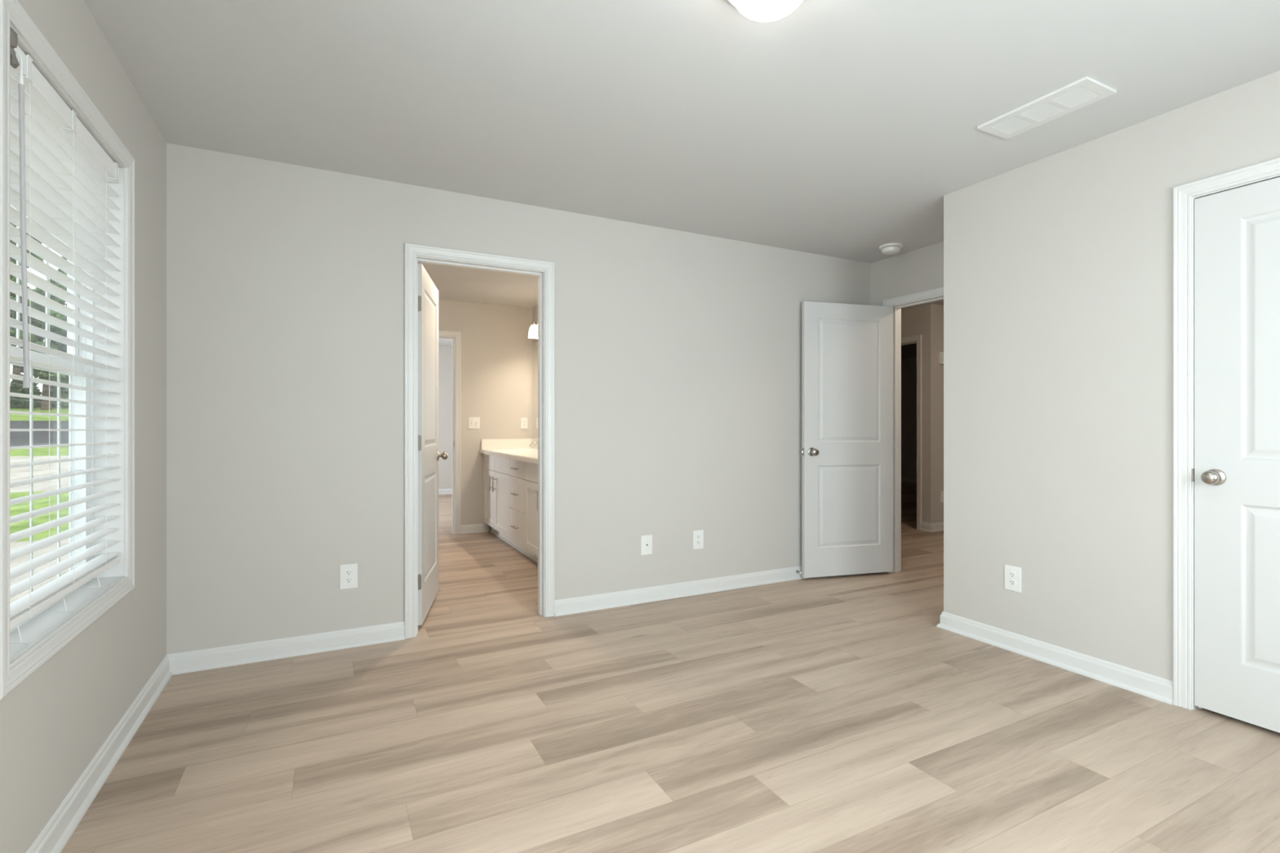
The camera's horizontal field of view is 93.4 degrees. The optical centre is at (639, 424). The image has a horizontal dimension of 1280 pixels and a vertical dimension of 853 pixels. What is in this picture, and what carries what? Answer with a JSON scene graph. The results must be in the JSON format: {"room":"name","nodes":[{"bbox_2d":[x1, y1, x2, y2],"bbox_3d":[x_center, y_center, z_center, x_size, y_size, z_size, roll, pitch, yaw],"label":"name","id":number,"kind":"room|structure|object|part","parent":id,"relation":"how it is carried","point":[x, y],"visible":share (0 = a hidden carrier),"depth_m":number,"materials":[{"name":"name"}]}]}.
{"room":"empty bedroom","nodes":[
{"label":"empty bedroom","id":0,"kind":"room"},
{"bbox_2d":[0,0,166,852],"bbox_3d":[-1.265,-0.073,0.838,0.150,2.440,4.268,0,0,-27],"label":"wall","id":1,"kind":"structure","parent":0,"point":[55,722],"depth_m":2.06,"materials":[{"name":"beige paint"}]},
{"bbox_2d":[0,0,134,699],"bbox_3d":[-1.731,-0.191,1.766,0.164,1.609,1.032,0,0,-27],"label":"window","id":2,"kind":"structure","parent":1,"relation":"in","point":[46,633],"depth_m":2.06,"materials":[{"name":"white paint"}]},
{"bbox_3d":[-1.790,-0.546,1.736,0.021,0.750,0.880,0,0,-27],"label":"sash","id":3,"kind":"part","parent":2,"relation":"part of","materials":[{"name":"white plastic"}]},
{"bbox_3d":[-1.765,0.164,1.748,0.023,0.750,0.880,0,0,-27],"label":"sash","id":4,"kind":"part","parent":2,"relation":"part of","materials":[{"name":"white plastic"}]},
{"bbox_3d":[-1.776,-0.191,1.742,0.061,1.515,0.938,0,0,-27],"label":"frame","id":5,"kind":"part","parent":2,"relation":"part of","materials":[{"name":"white plastic"}]},
{"bbox_2d":[9,26,120,645],"bbox_3d":[-1.695,-0.192,1.784,0.074,1.486,0.894,0,0,-27],"label":"window blind","id":6,"kind":"object","parent":2,"relation":"attached to","point":[60,174],"visible":0.94,"depth_m":1.72,"materials":[{"name":"white plastic"}]},
{"bbox_3d":[-1.566,-0.195,1.513,0.055,1.367,0.002,0,0,-27],"label":"ladder cord","id":7,"kind":"part","parent":6,"relation":"part of","materials":[{"name":"white fabric"}]},
{"bbox_3d":[-1.497,-0.454,1.466,0.013,0.729,0.041,0,0,-27],"label":"rod","id":8,"kind":"part","parent":6,"relation":"part of","materials":[{"name":"grey plastic"}]},
{"bbox_3d":[-1.700,-0.194,1.773,0.055,1.369,0.002,0,0,-27],"label":"ladder cord","id":9,"kind":"part","parent":6,"relation":"part of","materials":[{"name":"white fabric"}]},
{"bbox_3d":[-1.704,0.483,1.780,0.052,0.028,0.894,0,0,-27],"label":"rail","id":10,"kind":"part","parent":6,"relation":"part of","materials":[{"name":"white plastic"}]},
{"bbox_3d":[-1.835,-0.193,2.034,0.055,1.372,0.002,0,0,-27],"label":"ladder cord","id":11,"kind":"part","parent":6,"relation":"part of","materials":[{"name":"white fabric"}]},
{"bbox_2d":[26,654,172,852],"bbox_3d":[-1.221,1.101,0.945,0.026,0.090,4.118,0,0,-27],"label":"baseboard","id":12,"kind":"structure","parent":1,"relation":"attached to","point":[55,835],"depth_m":1.91,"materials":[{"name":"white paint"}]},
{"bbox_2d":[438,345,452,488],"bbox_3d":[-3.286,-0.073,7.804,2.932,2.440,3.905,0,0,-27],"label":"wall","id":13,"kind":"structure","parent":0,"point":[445,353],"depth_m":9.91,"materials":[{"name":"beige paint"}]},
{"bbox_2d":[438,488,452,494],"bbox_3d":[-3.270,1.101,7.812,2.666,0.090,3.675,0,0,-27],"label":"baseboard","id":14,"kind":"structure","parent":13,"relation":"attached to","point":[441,491],"depth_m":9.90,"materials":[{"name":"white paint"}]},
{"bbox_2d":[438,299,532,531],"bbox_3d":[-2.285,-0.073,6.188,2.630,2.440,0.115,0,0,-27],"label":"wall","id":15,"kind":"structure","parent":0,"point":[496,347],"depth_m":6.46,"materials":[{"name":"beige paint"}]},
{"bbox_2d":[438,330,461,534],"bbox_3d":[-2.281,0.087,6.190,0.836,2.118,0.150,0,0,-27],"label":"door frame","id":16,"kind":"structure","parent":15,"relation":"attached to","point":[455,336],"depth_m":6.31,"materials":[{"name":"white paint"}]},
{"bbox_2d":[468,417,479,428],"bbox_3d":[-1.756,-0.015,6.386,0.122,0.124,0.017,0,0,-27],"label":"light switch","id":17,"kind":"object","parent":15,"relation":"attached to","point":[473,422],"visible":1,"depth_m":6.39,"materials":[{"name":"white plastic"}]},
{"bbox_2d":[461,523,488,533],"bbox_3d":[-1.749,1.101,6.384,0.288,0.090,0.026,0,0,-27],"label":"baseboard","id":18,"kind":"structure","parent":15,"relation":"attached to","point":[482,527],"depth_m":6.38,"materials":[{"name":"white paint"}]},
{"bbox_2d":[520,417,527,428],"bbox_3d":[-1.274,-0.013,6.639,0.075,0.120,0.008,0,0,-27],"label":"wall outlet","id":19,"kind":"object","parent":15,"relation":"attached to","point":[523,420],"visible":1,"depth_m":6.63,"materials":[{"name":"white plastic"}]},
{"bbox_2d":[166,142,870,654],"bbox_3d":[-0.205,-0.073,3.848,4.790,2.440,0.115,0,0,-27],"label":"wall","id":20,"kind":"structure","parent":0,"point":[677,354],"depth_m":3.20,"materials":[{"name":"beige paint"}]},
{"bbox_2d":[167,621,404,675],"bbox_3d":[-1.714,1.101,2.992,1.024,0.090,0.026,0,0,-27],"label":"baseboard","id":21,"kind":"structure","parent":20,"relation":"attached to","point":[264,651],"depth_m":2.97,"materials":[{"name":"white paint"}]},
{"bbox_2d":[339,563,357,589],"bbox_3d":[-1.502,0.784,3.111,0.083,0.126,0.008,0,0,-27],"label":"wall outlet","id":22,"kind":"object","parent":20,"relation":"attached to","point":[348,572],"visible":1,"depth_m":3.11,"materials":[{"name":"white plastic"}]},
{"bbox_2d":[345,569,352,575],"bbox_3d":[-1.501,0.764,3.109,0.034,0.028,0.003,0,0,-27],"label":"socket","id":23,"kind":"object","parent":22,"relation":"attached to","point":[348,572],"depth_m":3.11,"materials":[{"name":"white plastic"}]},
{"bbox_2d":[345,577,352,583],"bbox_3d":[-1.501,0.803,3.109,0.034,0.028,0.003,0,0,-27],"label":"socket","id":24,"kind":"object","parent":22,"relation":"attached to","point":[348,580],"depth_m":3.11,"materials":[{"name":"white plastic"}]},
{"bbox_2d":[417,263,448,625],"bbox_3d":[-1.310,0.112,3.727,0.166,2.030,0.720,0,0,-11],"label":"door","id":25,"kind":"structure","parent":20,"relation":"in","point":[428,455],"depth_m":3.62,"materials":[{"name":"white paint"}]},
{"bbox_3d":[-1.315,0.208,4.032,0.056,0.055,0.055,0,0,-11],"label":"knob","id":26,"kind":"part","parent":25,"relation":"part of","materials":[{"name":"silver metal"}]},
{"bbox_2d":[404,243,554,639],"bbox_3d":[-0.918,0.087,3.481,0.840,2.118,0.150,0,0,-27],"label":"door frame","id":27,"kind":"structure","parent":20,"relation":"attached to","point":[414,254],"depth_m":3.44,"materials":[{"name":"white paint"}]},
{"bbox_2d":[640,534,652,555],"bbox_3d":[0.045,0.781,3.904,0.083,0.126,0.015,0,0,-27],"label":"plate","id":28,"kind":"object","parent":20,"relation":"attached to","point":[646,540],"visible":1,"depth_m":3.90,"materials":[{"name":"white plastic"}]},
{"bbox_2d":[554,565,804,616],"bbox_3d":[0.696,1.101,4.171,2.661,0.090,0.135,0,0,-27],"label":"baseboard","id":29,"kind":"structure","parent":20,"relation":"attached to","point":[642,595],"depth_m":3.98,"materials":[{"name":"white paint"}]},
{"bbox_2d":[693,529,703,549],"bbox_3d":[0.395,0.781,4.088,0.083,0.126,0.008,0,0,-27],"label":"wall outlet","id":30,"kind":"object","parent":20,"relation":"attached to","point":[698,535],"visible":1,"depth_m":4.08,"materials":[{"name":"white plastic"}]},
{"bbox_2d":[532,305,537,439],"bbox_3d":[-0.473,-0.073,5.415,0.115,2.440,2.917,0,0,-27],"label":"wall","id":31,"kind":"structure","parent":0,"point":[535,309],"depth_m":6.60,"materials":[{"name":"beige paint"}]},
{"bbox_2d":[528,319,537,338],"bbox_3d":[-0.953,-1.014,6.032,0.174,0.228,0.720,0,0,-27],"label":"vanity light","id":32,"kind":"object","parent":31,"relation":"attached to","point":[533,331],"visible":0.38,"depth_m":6.22,"materials":[{"name":"white glass"}]},
{"bbox_2d":[532,341,537,439],"bbox_3d":[-0.633,-0.371,5.594,0.006,1.054,2.428,0,0,-27],"label":"wall mirror","id":33,"kind":"object","parent":31,"relation":"attached to","point":[535,345],"visible":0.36,"depth_m":6.58,"materials":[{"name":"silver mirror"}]},
{"bbox_2d":[60,482,1279,852],"bbox_3d":[2.032,1.147,6.523,10.916,0.001,11.060,0,0,-27],"label":"floor","id":34,"kind":"structure","parent":0,"point":[824,714],"depth_m":2.16,"materials":[{"name":"brown wood"}]},
{"bbox_2d":[483,453,518,549],"bbox_3d":[-1.208,0.723,6.080,0.578,0.848,1.062,0,0,-27],"label":"vanity cabinet","id":35,"kind":"object","parent":34,"relation":"on","point":[496,470],"depth_m":5.92,"materials":[{"name":"white paint"}]},
{"bbox_3d":[-1.650,0.672,6.427,0.026,0.748,0.040,0,0,-27],"label":"filler strip","id":36,"kind":"part","parent":35,"relation":"part of","materials":[{"name":"white wood"}]},
{"bbox_3d":[-1.542,0.753,6.202,0.019,0.572,0.451,0,0,-27],"label":"door","id":37,"kind":"part","parent":35,"relation":"part of","materials":[{"name":"white paint"}]},
{"bbox_3d":[-1.488,0.587,6.035,0.038,0.150,0.012,0,0,-27],"label":"bar pull","id":38,"kind":"part","parent":35,"relation":"part of","materials":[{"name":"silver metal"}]},
{"bbox_3d":[-1.434,0.587,5.930,0.038,0.150,0.012,0,0,-27],"label":"bar pull","id":39,"kind":"part","parent":35,"relation":"part of","materials":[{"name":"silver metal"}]},
{"bbox_3d":[-1.309,0.753,5.748,0.019,0.572,0.559,0,0,-27],"label":"door","id":40,"kind":"part","parent":35,"relation":"part of","materials":[{"name":"white paint"}]},
{"bbox_2d":[480,438,537,463],"bbox_3d":[-0.855,0.274,5.399,0.576,0.235,2.594,0,0,-27],"label":"countertop","id":41,"kind":"structure","parent":35,"relation":"on","point":[519,449],"depth_m":6.36,"materials":[{"name":"stone"}]},
{"bbox_2d":[528,442,537,449],"bbox_3d":[-1.052,0.220,6.139,0.155,0.083,0.285,0,0,-27],"label":"faucet","id":42,"kind":"object","parent":41,"relation":"on","point":[532,443],"visible":0.23,"depth_m":6.12,"materials":[{"name":"silver metal"}]},
{"bbox_2d":[509,458,533,559],"bbox_3d":[-0.854,0.723,5.392,0.578,0.848,0.481,0,0,-27],"label":"vanity cabinet","id":43,"kind":"object","parent":34,"relation":"on","point":[517,468],"visible":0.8,"depth_m":5.27,"materials":[{"name":"white paint"}]},
{"bbox_3d":[-1.069,0.387,5.282,0.019,0.151,0.476,0,0,-27],"label":"drawer","id":44,"kind":"part","parent":43,"relation":"part of","materials":[{"name":"white paint"}]},
{"bbox_3d":[-1.069,0.610,5.282,0.019,0.285,0.476,0,0,-27],"label":"drawer","id":45,"kind":"part","parent":43,"relation":"part of","materials":[{"name":"white paint"}]},
{"bbox_3d":[-1.069,0.898,5.282,0.019,0.282,0.476,0,0,-27],"label":"drawer","id":46,"kind":"part","parent":43,"relation":"part of","materials":[{"name":"white paint"}]},
{"bbox_2d":[524,462,537,563],"bbox_3d":[-0.510,0.723,4.724,0.578,0.848,1.018,0,0,-27],"label":"vanity cabinet","id":47,"kind":"object","parent":34,"relation":"on","point":[531,468],"visible":0.18,"depth_m":4.92,"materials":[{"name":"white paint"}]},
{"bbox_2d":[84,0,1279,359],"bbox_3d":[2.000,-1.353,6.422,11.066,0.120,11.210,0,0,-27],"label":"ceiling","id":48,"kind":"structure","parent":0,"point":[842,129],"depth_m":2.35,"materials":[{"name":"paint"}]},
{"bbox_2d":[726,0,802,22],"bbox_3d":[0.373,-1.241,1.733,0.280,0.106,0.280,0,0,-27],"label":"ceiling light","id":49,"kind":"object","parent":48,"relation":"attached to","point":[762,11],"visible":1,"depth_m":1.74,"materials":[{"name":"white glass"}]},
{"bbox_2d":[879,242,903,254],"bbox_3d":[1.821,-1.268,4.373,0.164,0.051,0.164,0,0,-27],"label":"smoke detector","id":50,"kind":"object","parent":48,"relation":"attached to","point":[894,248],"visible":1,"depth_m":4.33,"materials":[{"name":"white plastic"}]},
{"bbox_2d":[977,75,1116,138],"bbox_3d":[1.655,-1.288,2.477,0.209,0.012,0.426,0,0,-27],"label":"ceiling vent","id":51,"kind":"object","parent":48,"relation":"in","point":[1086,91],"visible":1,"depth_m":2.44,"materials":[{"name":"white metal"}]},
{"bbox_2d":[870,241,943,306],"bbox_3d":[2.177,-0.073,4.327,0.115,2.440,1.212,0,0,-27],"label":"wall","id":52,"kind":"structure","parent":0,"point":[921,269],"depth_m":4.54,"materials":[{"name":"beige paint"}]},
{"bbox_2d":[801,301,893,577],"bbox_3d":[1.568,0.112,4.538,0.782,2.030,0.166,0,0,-15],"label":"door","id":53,"kind":"structure","parent":52,"relation":"in","point":[847,348],"depth_m":4.51,"materials":[{"name":"white paint"}]},
{"bbox_3d":[1.274,0.202,4.401,0.055,0.055,0.056,0,0,-15],"label":"knob","id":54,"kind":"part","parent":53,"relation":"part of","materials":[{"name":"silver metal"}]},
{"bbox_2d":[882,286,943,573],"bbox_3d":[2.164,0.087,4.352,0.150,2.118,0.888,0,0,-27],"label":"door frame","id":55,"kind":"structure","parent":52,"relation":"attached to","point":[898,303],"depth_m":4.68,"materials":[{"name":"white paint"}]},
{"bbox_2d":[901,358,916,479],"bbox_3d":[3.732,-0.073,10.193,4.535,2.440,6.090,0,0,-27],"label":"wall","id":56,"kind":"structure","parent":0,"point":[908,366],"depth_m":11.88,"materials":[{"name":"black paint"}]},
{"bbox_2d":[901,477,916,483],"bbox_3d":[5.645,1.101,11.185,0.026,0.090,5.875,0,0,-27],"label":"baseboard","id":57,"kind":"structure","parent":56,"relation":"attached to","point":[903,479],"depth_m":11.87,"materials":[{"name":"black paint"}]},
{"bbox_2d":[920,521,943,532],"bbox_3d":[4.095,1.101,7.002,2.311,0.090,0.136,0,0,-27],"label":"baseboard","id":58,"kind":"structure","parent":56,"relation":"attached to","point":[926,526],"depth_m":6.48,"materials":[{"name":"white paint"}]},
{"bbox_2d":[901,303,937,523],"bbox_3d":[2.751,-0.073,7.269,0.115,2.440,1.790,0,0,-27],"label":"wall","id":59,"kind":"structure","parent":0,"point":[922,320],"depth_m":6.49,"materials":[{"name":"beige paint"}]},
{"bbox_2d":[901,334,921,529],"bbox_3d":[2.900,0.087,6.961,0.132,2.118,0.886,0,0,-27],"label":"door frame","id":60,"kind":"structure","parent":59,"relation":"attached to","point":[917,340],"depth_m":6.56,"materials":[{"name":"white paint"}]},
{"bbox_2d":[937,304,943,522],"bbox_3d":[4.150,-0.073,7.048,2.170,2.440,0.115,0,0,-27],"label":"wall","id":61,"kind":"structure","parent":0,"point":[940,308],"depth_m":6.52,"materials":[{"name":"beige paint"}]},
{"bbox_2d":[939,351,943,364],"bbox_3d":[3.307,-0.717,6.523,0.150,0.130,0.046,0,0,-27],"label":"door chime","id":62,"kind":"object","parent":61,"relation":"attached to","point":[941,353],"visible":0.3,"depth_m":6.48,"materials":[{"name":"white plastic"}]},
{"bbox_2d":[940,490,943,502],"bbox_3d":[3.289,0.782,6.535,0.083,0.126,0.008,0,0,-27],"label":"wall outlet","id":63,"kind":"object","parent":61,"relation":"attached to","point":[941,491],"visible":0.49,"depth_m":6.53,"materials":[{"name":"white plastic"}]},
{"bbox_2d":[943,70,1279,680],"bbox_3d":[2.433,-0.073,2.143,0.115,2.440,2.905,0,0,-27],"label":"wall","id":64,"kind":"structure","parent":0,"point":[1058,268],"depth_m":2.81,"materials":[{"name":"beige paint"}]},
{"bbox_2d":[1004,564,1021,592],"bbox_3d":[1.892,0.782,3.060,0.008,0.126,0.083,0,0,-27],"label":"wall outlet","id":65,"kind":"object","parent":64,"relation":"attached to","point":[1012,574],"visible":1,"depth_m":3.06,"materials":[{"name":"white plastic"}]},
{"bbox_2d":[1008,571,1016,577],"bbox_3d":[1.889,0.762,3.059,0.003,0.028,0.034,0,0,-27],"label":"socket","id":66,"kind":"object","parent":65,"relation":"attached to","point":[1011,574],"depth_m":3.06,"materials":[{"name":"white plastic"}]},
{"bbox_2d":[1008,579,1016,585],"bbox_3d":[1.889,0.801,3.059,0.003,0.028,0.034,0,0,-27],"label":"socket","id":67,"kind":"object","parent":65,"relation":"attached to","point":[1011,582],"depth_m":3.06,"materials":[{"name":"white plastic"}]},
{"bbox_2d":[936,611,1173,704],"bbox_3d":[2.282,1.101,3.125,0.798,0.090,1.073,0,0,-27],"label":"baseboard","id":68,"kind":"structure","parent":64,"relation":"attached to","point":[1148,685],"depth_m":2.83,"materials":[{"name":"white paint"}]},
{"bbox_2d":[1173,157,1279,710],"bbox_3d":[2.444,0.087,2.103,0.132,2.118,0.892,0,0,-27],"label":"door frame","id":69,"kind":"structure","parent":64,"relation":"attached to","point":[1184,195],"depth_m":2.44,"materials":[{"name":"white paint"}]},
{"bbox_2d":[1194,177,1279,733],"bbox_3d":[2.385,0.112,2.073,0.100,2.030,0.762,0,0,-27],"label":"door","id":70,"kind":"structure","parent":64,"relation":"in","point":[1237,231],"depth_m":2.31,"materials":[{"name":"white paint"}]},
{"bbox_3d":[2.220,0.206,2.344,0.056,0.055,0.055,0,0,-27],"label":"knob","id":71,"kind":"part","parent":70,"relation":"part of","materials":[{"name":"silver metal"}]},
{"label":"outside","id":72,"kind":"structure","parent":0,"visible":0},
{"bbox_2d":[9,455,68,492],"bbox_3d":[-28.079,1.256,10.855,100.000,0.378,10.000,0,0,-27],"label":"driveway","id":73,"kind":"structure","parent":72,"point":[19,473],"depth_m":16.11,"materials":[{"name":"concrete"}]},
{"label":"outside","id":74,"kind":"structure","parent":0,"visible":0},
{"bbox_2d":[9,538,68,604],"bbox_3d":[-11.696,1.623,-10.967,29.164,0.047,31.200,0,0,-27],"label":"front walk","id":75,"kind":"structure","parent":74,"point":[14,545],"depth_m":7.00,"materials":[{"name":"concrete"}]},
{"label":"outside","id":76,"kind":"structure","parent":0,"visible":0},
{"bbox_2d":[9,491,68,542],"bbox_3d":[-24.350,1.522,3.608,100.000,0.155,6.300,0,0,-27],"label":"lawn","id":77,"kind":"structure","parent":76,"point":[19,508],"depth_m":10.61,"materials":[{"name":"green plant"}]},
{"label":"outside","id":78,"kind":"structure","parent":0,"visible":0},
{"bbox_2d":[9,446,68,456],"bbox_3d":[-31.396,0.982,17.301,100.000,0.170,4.500,0,0,-27],"label":"lawn","id":79,"kind":"structure","parent":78,"point":[40,451],"depth_m":21.82,"materials":[{"name":"green plant"}]},
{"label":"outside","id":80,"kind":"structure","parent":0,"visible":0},
{"bbox_2d":[9,407,68,421],"bbox_3d":[-55.534,-1.613,64.205,100.000,2.720,55.000,0,0,-27],"label":"lawn","id":81,"kind":"structure","parent":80,"point":[63,411],"depth_m":44.65,"materials":[{"name":"green plant"}]},
{"bbox_2d":[9,373,42,408],"bbox_3d":[-52.575,-2.836,51.408,2.604,2.980,2.019,0,0,-27],"label":"shrub","id":82,"kind":"object","parent":81,"relation":"on","point":[16,386],"visible":0.5,"depth_m":50.98,"materials":[{"name":"green plant"}]},
{"bbox_2d":[9,217,45,381],"bbox_3d":[-56.514,-10.209,54.590,4.933,17.381,3.890,0,0,19],"label":"tree","id":83,"kind":"object","parent":81,"relation":"on","point":[15,371],"visible":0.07,"depth_m":54.20,"materials":[{"name":"green plant"}]},
{"bbox_2d":[9,279,68,409],"bbox_3d":[-49.218,-6.678,50.086,5.509,11.159,4.579,0,0,-27],"label":"tree","id":84,"kind":"object","parent":81,"relation":"on","point":[43,375],"visible":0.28,"depth_m":49.44,"materials":[{"name":"green plant"}]},
{"bbox_2d":[51,381,68,408],"bbox_3d":[-50.541,-2.973,52.959,2.535,3.174,2.068,0,0,-27],"label":"shrub","id":85,"kind":"object","parent":81,"relation":"on","point":[64,391],"visible":0.28,"depth_m":52.33,"materials":[{"name":"green plant"}]},
{"bbox_2d":[57,256,66,306],"bbox_3d":[-58.751,-11.825,63.191,4.326,19.964,5.104,0,0,-27],"label":"tree","id":86,"kind":"object","parent":81,"relation":"on","point":[59,269],"visible":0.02,"depth_m":61.97,"materials":[{"name":"green plant"}]},
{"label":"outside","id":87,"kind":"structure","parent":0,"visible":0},
{"bbox_2d":[9,420,68,447],"bbox_3d":[-37.688,0.322,29.527,100.000,1.150,23.000,0,0,-27],"label":"road","id":88,"kind":"structure","parent":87,"point":[17,438],"depth_m":30.09,"materials":[{"name":"grey asphalt"}]}
]}

